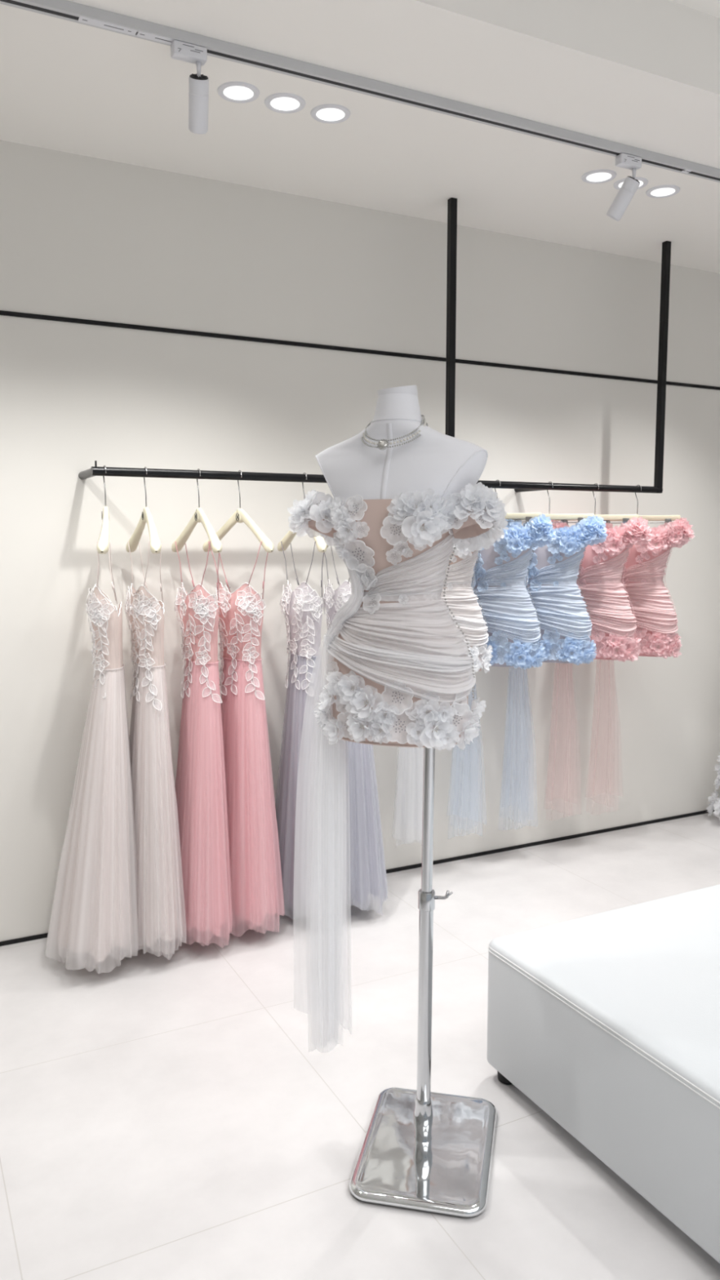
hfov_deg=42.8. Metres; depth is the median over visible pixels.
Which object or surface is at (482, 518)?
flower
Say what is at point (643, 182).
recessed light
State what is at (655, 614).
drape
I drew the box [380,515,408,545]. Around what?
flower
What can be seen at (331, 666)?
flower
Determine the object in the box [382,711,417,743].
flower
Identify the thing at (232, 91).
recessed light
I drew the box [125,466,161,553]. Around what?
hanger
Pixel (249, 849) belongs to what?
gown
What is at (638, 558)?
flower
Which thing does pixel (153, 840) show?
gown
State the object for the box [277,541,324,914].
gown
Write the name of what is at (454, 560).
flower
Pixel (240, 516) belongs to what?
hanger
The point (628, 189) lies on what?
track spotlight
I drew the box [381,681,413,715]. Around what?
flower
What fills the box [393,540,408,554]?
flower
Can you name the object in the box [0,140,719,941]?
wall
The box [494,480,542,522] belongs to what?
hanger
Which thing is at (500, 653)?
flower
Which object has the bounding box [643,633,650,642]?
flower
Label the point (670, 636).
flower
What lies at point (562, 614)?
drape
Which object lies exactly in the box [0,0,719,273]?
ceiling
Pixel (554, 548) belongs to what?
flower
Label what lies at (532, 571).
flower
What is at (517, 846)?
baseboard
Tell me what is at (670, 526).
flower
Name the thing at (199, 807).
gown
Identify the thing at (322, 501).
flower
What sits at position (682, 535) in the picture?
flower
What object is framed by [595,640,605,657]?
flower
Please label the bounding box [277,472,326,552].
hanger
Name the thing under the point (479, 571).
flower
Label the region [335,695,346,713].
flower
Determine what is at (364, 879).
gown
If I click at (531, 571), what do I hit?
flower
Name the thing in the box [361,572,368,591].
flower
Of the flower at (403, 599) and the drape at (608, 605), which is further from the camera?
the drape at (608, 605)
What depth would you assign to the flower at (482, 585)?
3.77 m
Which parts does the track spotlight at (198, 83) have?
stem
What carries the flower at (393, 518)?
on the dress at (393, 665)
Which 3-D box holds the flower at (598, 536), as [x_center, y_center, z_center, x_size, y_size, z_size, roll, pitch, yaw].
[0.973,-0.436,3.784,0.053,0.053,0.009,11,-27,6]
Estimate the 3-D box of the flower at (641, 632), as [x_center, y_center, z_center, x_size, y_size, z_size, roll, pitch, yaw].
[1.241,-0.039,4.089,0.075,0.074,0.013,4,6,30]
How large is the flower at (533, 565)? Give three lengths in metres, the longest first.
0.082 x 0.076 x 0.013 m
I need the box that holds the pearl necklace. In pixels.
[361,414,427,449]
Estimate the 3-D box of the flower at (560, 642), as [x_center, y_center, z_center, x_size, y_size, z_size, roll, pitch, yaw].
[0.847,0.015,3.857,0.039,0.042,0.007,26,19,5]
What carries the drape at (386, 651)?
hanging from the dress at (393, 665)
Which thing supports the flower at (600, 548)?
on the dress at (614, 626)
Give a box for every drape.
[326,599,475,704]
[365,533,453,597]
[440,586,488,646]
[444,550,479,584]
[473,585,540,643]
[479,547,532,583]
[525,583,592,639]
[531,547,584,582]
[577,547,629,581]
[578,582,636,637]
[621,547,671,580]
[623,581,678,635]
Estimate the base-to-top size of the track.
0.028 m
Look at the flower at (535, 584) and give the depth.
3.89 m
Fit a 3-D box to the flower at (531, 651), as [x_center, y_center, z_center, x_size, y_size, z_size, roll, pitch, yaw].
[0.698,0.050,3.724,0.079,0.079,0.013,-15,10,-11]
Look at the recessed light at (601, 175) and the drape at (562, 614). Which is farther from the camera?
the drape at (562, 614)
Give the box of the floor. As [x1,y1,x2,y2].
[0,812,719,1279]
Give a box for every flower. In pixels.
[302,490,319,511]
[302,506,311,519]
[305,527,319,537]
[309,492,332,515]
[325,661,338,676]
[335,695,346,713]
[337,711,358,740]
[339,494,367,523]
[342,539,374,573]
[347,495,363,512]
[354,563,374,586]
[355,520,369,538]
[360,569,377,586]
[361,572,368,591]
[362,591,381,613]
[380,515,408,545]
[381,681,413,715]
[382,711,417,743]
[386,548,401,564]
[387,512,408,525]
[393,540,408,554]
[398,594,408,604]
[401,547,413,557]
[404,702,417,720]
[413,544,426,551]
[443,702,472,735]
[447,583,453,589]
[448,509,467,528]
[448,528,457,534]
[448,552,454,560]
[450,493,469,515]
[451,556,457,562]
[452,537,471,549]
[453,693,467,715]
[473,564,484,577]
[473,646,488,664]
[475,511,493,528]
[475,552,484,567]
[475,568,480,580]
[475,643,487,653]
[476,568,486,577]
[476,580,488,591]
[489,630,508,648]
[492,645,509,664]
[493,537,507,554]
[494,556,502,564]
[499,551,507,559]
[503,641,511,651]
[504,555,510,561]
[524,518,538,533]
[524,643,540,662]
[527,565,537,575]
[527,637,538,650]
[528,551,537,568]
[528,568,533,578]
[529,567,539,577]
[529,579,542,591]
[537,532,551,541]
[542,627,559,644]
[546,539,559,554]
[546,555,555,564]
[547,644,561,660]
[552,552,560,559]
[556,555,563,560]
[556,639,564,648]
[576,577,586,588]
[576,640,591,657]
[577,520,590,531]
[579,635,591,647]
[590,625,604,641]
[591,542,605,553]
[592,555,600,563]
[593,533,602,539]
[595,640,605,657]
[597,551,605,558]
[601,636,608,644]
[602,555,608,560]
[621,577,629,588]
[621,637,635,654]
[624,520,635,531]
[624,632,635,644]
[634,532,645,540]
[634,542,648,553]
[634,626,647,638]
[635,555,644,563]
[637,636,647,653]
[640,550,648,558]
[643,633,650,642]
[662,634,677,651]
[665,521,676,531]
[666,631,676,641]
[677,531,688,541]
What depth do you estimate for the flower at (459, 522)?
1.93 m
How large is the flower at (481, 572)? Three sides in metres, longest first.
0.043 x 0.040 x 0.007 m
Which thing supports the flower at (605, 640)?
on the dress at (614, 626)
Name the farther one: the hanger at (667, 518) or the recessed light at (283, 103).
the hanger at (667, 518)
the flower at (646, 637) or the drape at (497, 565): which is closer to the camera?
the drape at (497, 565)
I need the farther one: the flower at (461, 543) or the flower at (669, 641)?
the flower at (669, 641)
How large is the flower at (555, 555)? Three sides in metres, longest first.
0.035 x 0.032 x 0.006 m
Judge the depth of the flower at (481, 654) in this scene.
3.62 m
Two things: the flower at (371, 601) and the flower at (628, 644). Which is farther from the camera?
the flower at (628, 644)
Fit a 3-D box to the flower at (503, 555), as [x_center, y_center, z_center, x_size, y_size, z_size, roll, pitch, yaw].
[0.581,-0.340,3.702,0.032,0.035,0.006,1,18,13]
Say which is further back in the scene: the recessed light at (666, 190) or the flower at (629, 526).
the flower at (629, 526)
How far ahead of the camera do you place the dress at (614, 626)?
3.95 m
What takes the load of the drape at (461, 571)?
hanging from the dress at (461, 599)
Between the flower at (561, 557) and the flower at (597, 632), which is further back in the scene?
the flower at (597, 632)
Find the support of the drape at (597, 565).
hanging from the dress at (614, 626)
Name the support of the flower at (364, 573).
on the dress at (393, 665)
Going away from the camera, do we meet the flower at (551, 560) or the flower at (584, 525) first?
the flower at (584, 525)
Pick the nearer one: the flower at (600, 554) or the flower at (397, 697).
the flower at (397, 697)
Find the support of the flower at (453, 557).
on the dress at (461, 599)
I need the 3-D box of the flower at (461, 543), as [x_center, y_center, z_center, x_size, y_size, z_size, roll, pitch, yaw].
[0.221,-0.225,2.015,0.052,0.053,0.009,22,-24,-21]
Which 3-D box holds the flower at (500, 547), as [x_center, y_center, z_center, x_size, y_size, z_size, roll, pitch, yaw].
[0.569,-0.377,3.696,0.068,0.067,0.011,-32,-8,32]
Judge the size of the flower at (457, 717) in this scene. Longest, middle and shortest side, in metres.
0.077 x 0.076 x 0.014 m
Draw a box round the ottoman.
[486,884,719,1263]
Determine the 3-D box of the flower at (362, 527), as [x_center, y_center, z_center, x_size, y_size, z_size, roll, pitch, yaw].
[0.001,-0.234,1.950,0.037,0.037,0.006,-32,2,16]
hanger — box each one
[96,465,109,554]
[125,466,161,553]
[171,468,222,553]
[202,470,274,552]
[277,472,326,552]
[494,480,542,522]
[507,481,593,522]
[555,483,638,524]
[603,484,680,523]
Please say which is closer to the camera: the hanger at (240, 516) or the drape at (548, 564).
the hanger at (240, 516)
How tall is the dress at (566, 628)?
1.393 m
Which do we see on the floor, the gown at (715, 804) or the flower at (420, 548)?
the gown at (715, 804)
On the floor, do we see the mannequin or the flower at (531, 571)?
the mannequin
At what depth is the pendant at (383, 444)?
1.93 m
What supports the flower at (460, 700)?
on the dress at (393, 665)
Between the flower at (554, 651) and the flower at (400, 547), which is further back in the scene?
the flower at (554, 651)
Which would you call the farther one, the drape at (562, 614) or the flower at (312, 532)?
the drape at (562, 614)
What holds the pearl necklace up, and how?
on the mannequin
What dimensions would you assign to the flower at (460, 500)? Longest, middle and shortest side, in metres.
0.051 x 0.050 x 0.009 m
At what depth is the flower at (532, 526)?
3.66 m
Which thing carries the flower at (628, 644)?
on the dress at (614, 626)
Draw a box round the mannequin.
[315,385,497,1217]
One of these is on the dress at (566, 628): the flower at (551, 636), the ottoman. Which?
the flower at (551, 636)
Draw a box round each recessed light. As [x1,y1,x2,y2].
[217,81,259,102]
[264,93,306,113]
[310,103,351,123]
[581,168,616,183]
[613,177,648,190]
[645,184,679,198]
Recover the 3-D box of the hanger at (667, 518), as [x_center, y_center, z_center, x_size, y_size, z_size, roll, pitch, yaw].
[1.242,-0.598,4.106,0.370,0.192,0.024,3,7,29]
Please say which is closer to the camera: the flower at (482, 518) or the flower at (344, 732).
the flower at (482, 518)
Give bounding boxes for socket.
[413,1097,432,1142]
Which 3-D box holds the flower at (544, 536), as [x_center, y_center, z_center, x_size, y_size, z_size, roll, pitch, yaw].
[0.733,-0.422,3.660,0.060,0.056,0.010,-39,-19,-14]
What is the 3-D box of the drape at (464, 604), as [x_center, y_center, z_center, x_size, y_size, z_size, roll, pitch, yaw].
[0.331,-0.098,3.677,0.372,0.233,0.135,2,7,19]
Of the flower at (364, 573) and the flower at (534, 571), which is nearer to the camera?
the flower at (364, 573)
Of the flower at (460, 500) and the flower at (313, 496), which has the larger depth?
the flower at (313, 496)
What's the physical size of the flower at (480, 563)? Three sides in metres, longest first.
0.082 x 0.076 x 0.014 m
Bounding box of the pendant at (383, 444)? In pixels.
[377,439,388,449]
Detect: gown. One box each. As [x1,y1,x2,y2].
[44,541,142,969]
[124,541,186,954]
[174,541,226,945]
[208,541,276,933]
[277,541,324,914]
[321,546,380,910]
[706,752,719,820]
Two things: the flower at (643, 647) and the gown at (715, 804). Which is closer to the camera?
the flower at (643, 647)
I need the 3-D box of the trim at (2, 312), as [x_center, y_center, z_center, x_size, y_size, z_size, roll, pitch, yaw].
[-0.199,-1.145,3.565,9.000,0.015,0.005,-3,7,-27]
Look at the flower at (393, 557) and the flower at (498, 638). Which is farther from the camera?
the flower at (498, 638)
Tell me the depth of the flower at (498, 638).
3.74 m
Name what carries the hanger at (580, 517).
hanging from the rail
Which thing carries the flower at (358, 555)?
on the dress at (393, 665)
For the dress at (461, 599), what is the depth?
3.62 m
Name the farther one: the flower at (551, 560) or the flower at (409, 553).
the flower at (551, 560)
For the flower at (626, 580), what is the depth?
4.11 m
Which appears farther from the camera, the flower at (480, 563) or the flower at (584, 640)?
the flower at (584, 640)
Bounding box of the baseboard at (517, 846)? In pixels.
[0,808,714,946]
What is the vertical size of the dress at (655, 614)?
1.398 m
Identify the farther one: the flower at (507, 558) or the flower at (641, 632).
the flower at (641, 632)
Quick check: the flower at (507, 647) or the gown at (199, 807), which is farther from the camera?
the flower at (507, 647)
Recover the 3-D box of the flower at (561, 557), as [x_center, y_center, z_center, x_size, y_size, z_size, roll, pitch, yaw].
[0.834,-0.341,3.825,0.024,0.025,0.004,-34,10,22]
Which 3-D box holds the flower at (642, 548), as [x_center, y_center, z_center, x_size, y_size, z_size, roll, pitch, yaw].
[1.244,-0.414,4.043,0.066,0.066,0.012,46,27,12]
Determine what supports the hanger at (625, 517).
hanging from the rail
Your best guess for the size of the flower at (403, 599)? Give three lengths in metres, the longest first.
0.024 x 0.022 x 0.004 m
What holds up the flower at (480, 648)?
on the dress at (461, 599)
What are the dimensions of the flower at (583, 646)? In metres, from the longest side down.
0.079 x 0.073 x 0.014 m
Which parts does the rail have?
wall arm, rail, post, wall arm, post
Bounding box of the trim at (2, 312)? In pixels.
[0,310,719,390]
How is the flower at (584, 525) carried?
on the dress at (566, 628)
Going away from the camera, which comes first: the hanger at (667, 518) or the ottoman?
the ottoman
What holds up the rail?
hanging from the ceiling
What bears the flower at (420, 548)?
on the dress at (393, 665)
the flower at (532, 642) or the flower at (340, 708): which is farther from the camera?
the flower at (532, 642)
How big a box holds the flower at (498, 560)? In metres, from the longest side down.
0.037 x 0.034 x 0.006 m
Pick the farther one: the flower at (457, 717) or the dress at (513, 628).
the dress at (513, 628)
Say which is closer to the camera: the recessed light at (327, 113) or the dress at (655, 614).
the recessed light at (327, 113)
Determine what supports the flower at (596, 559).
on the dress at (614, 626)
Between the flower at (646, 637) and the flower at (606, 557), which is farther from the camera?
the flower at (646, 637)
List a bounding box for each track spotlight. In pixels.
[170,40,208,133]
[606,152,641,221]
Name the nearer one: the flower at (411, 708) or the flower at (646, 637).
the flower at (411, 708)
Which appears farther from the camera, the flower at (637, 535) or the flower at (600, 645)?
the flower at (600, 645)
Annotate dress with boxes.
[287,482,508,1053]
[398,528,504,844]
[471,513,556,669]
[505,515,608,665]
[551,516,653,662]
[604,517,694,658]
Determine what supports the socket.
attached to the mannequin
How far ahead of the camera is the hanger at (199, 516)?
3.18 m
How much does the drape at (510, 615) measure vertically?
0.233 m
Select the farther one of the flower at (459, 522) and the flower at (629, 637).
the flower at (629, 637)
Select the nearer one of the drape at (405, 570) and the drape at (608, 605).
the drape at (405, 570)
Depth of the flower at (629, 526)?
3.89 m
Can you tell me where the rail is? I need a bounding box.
[78,197,671,493]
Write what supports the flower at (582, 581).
on the dress at (614, 626)
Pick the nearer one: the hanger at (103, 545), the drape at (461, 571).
the hanger at (103, 545)
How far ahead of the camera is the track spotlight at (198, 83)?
2.41 m
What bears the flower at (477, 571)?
on the dress at (513, 628)
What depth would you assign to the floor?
2.36 m
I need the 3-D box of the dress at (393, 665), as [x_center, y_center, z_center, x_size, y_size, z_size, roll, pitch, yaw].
[0.076,0.331,2.100,0.517,1.355,0.285,2,7,21]
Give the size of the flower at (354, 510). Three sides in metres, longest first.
0.066 x 0.066 x 0.012 m
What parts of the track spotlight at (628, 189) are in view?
stem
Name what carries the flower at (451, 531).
on the dress at (393, 665)
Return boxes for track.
[0,0,719,182]
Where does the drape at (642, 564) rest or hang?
hanging from the dress at (655, 614)

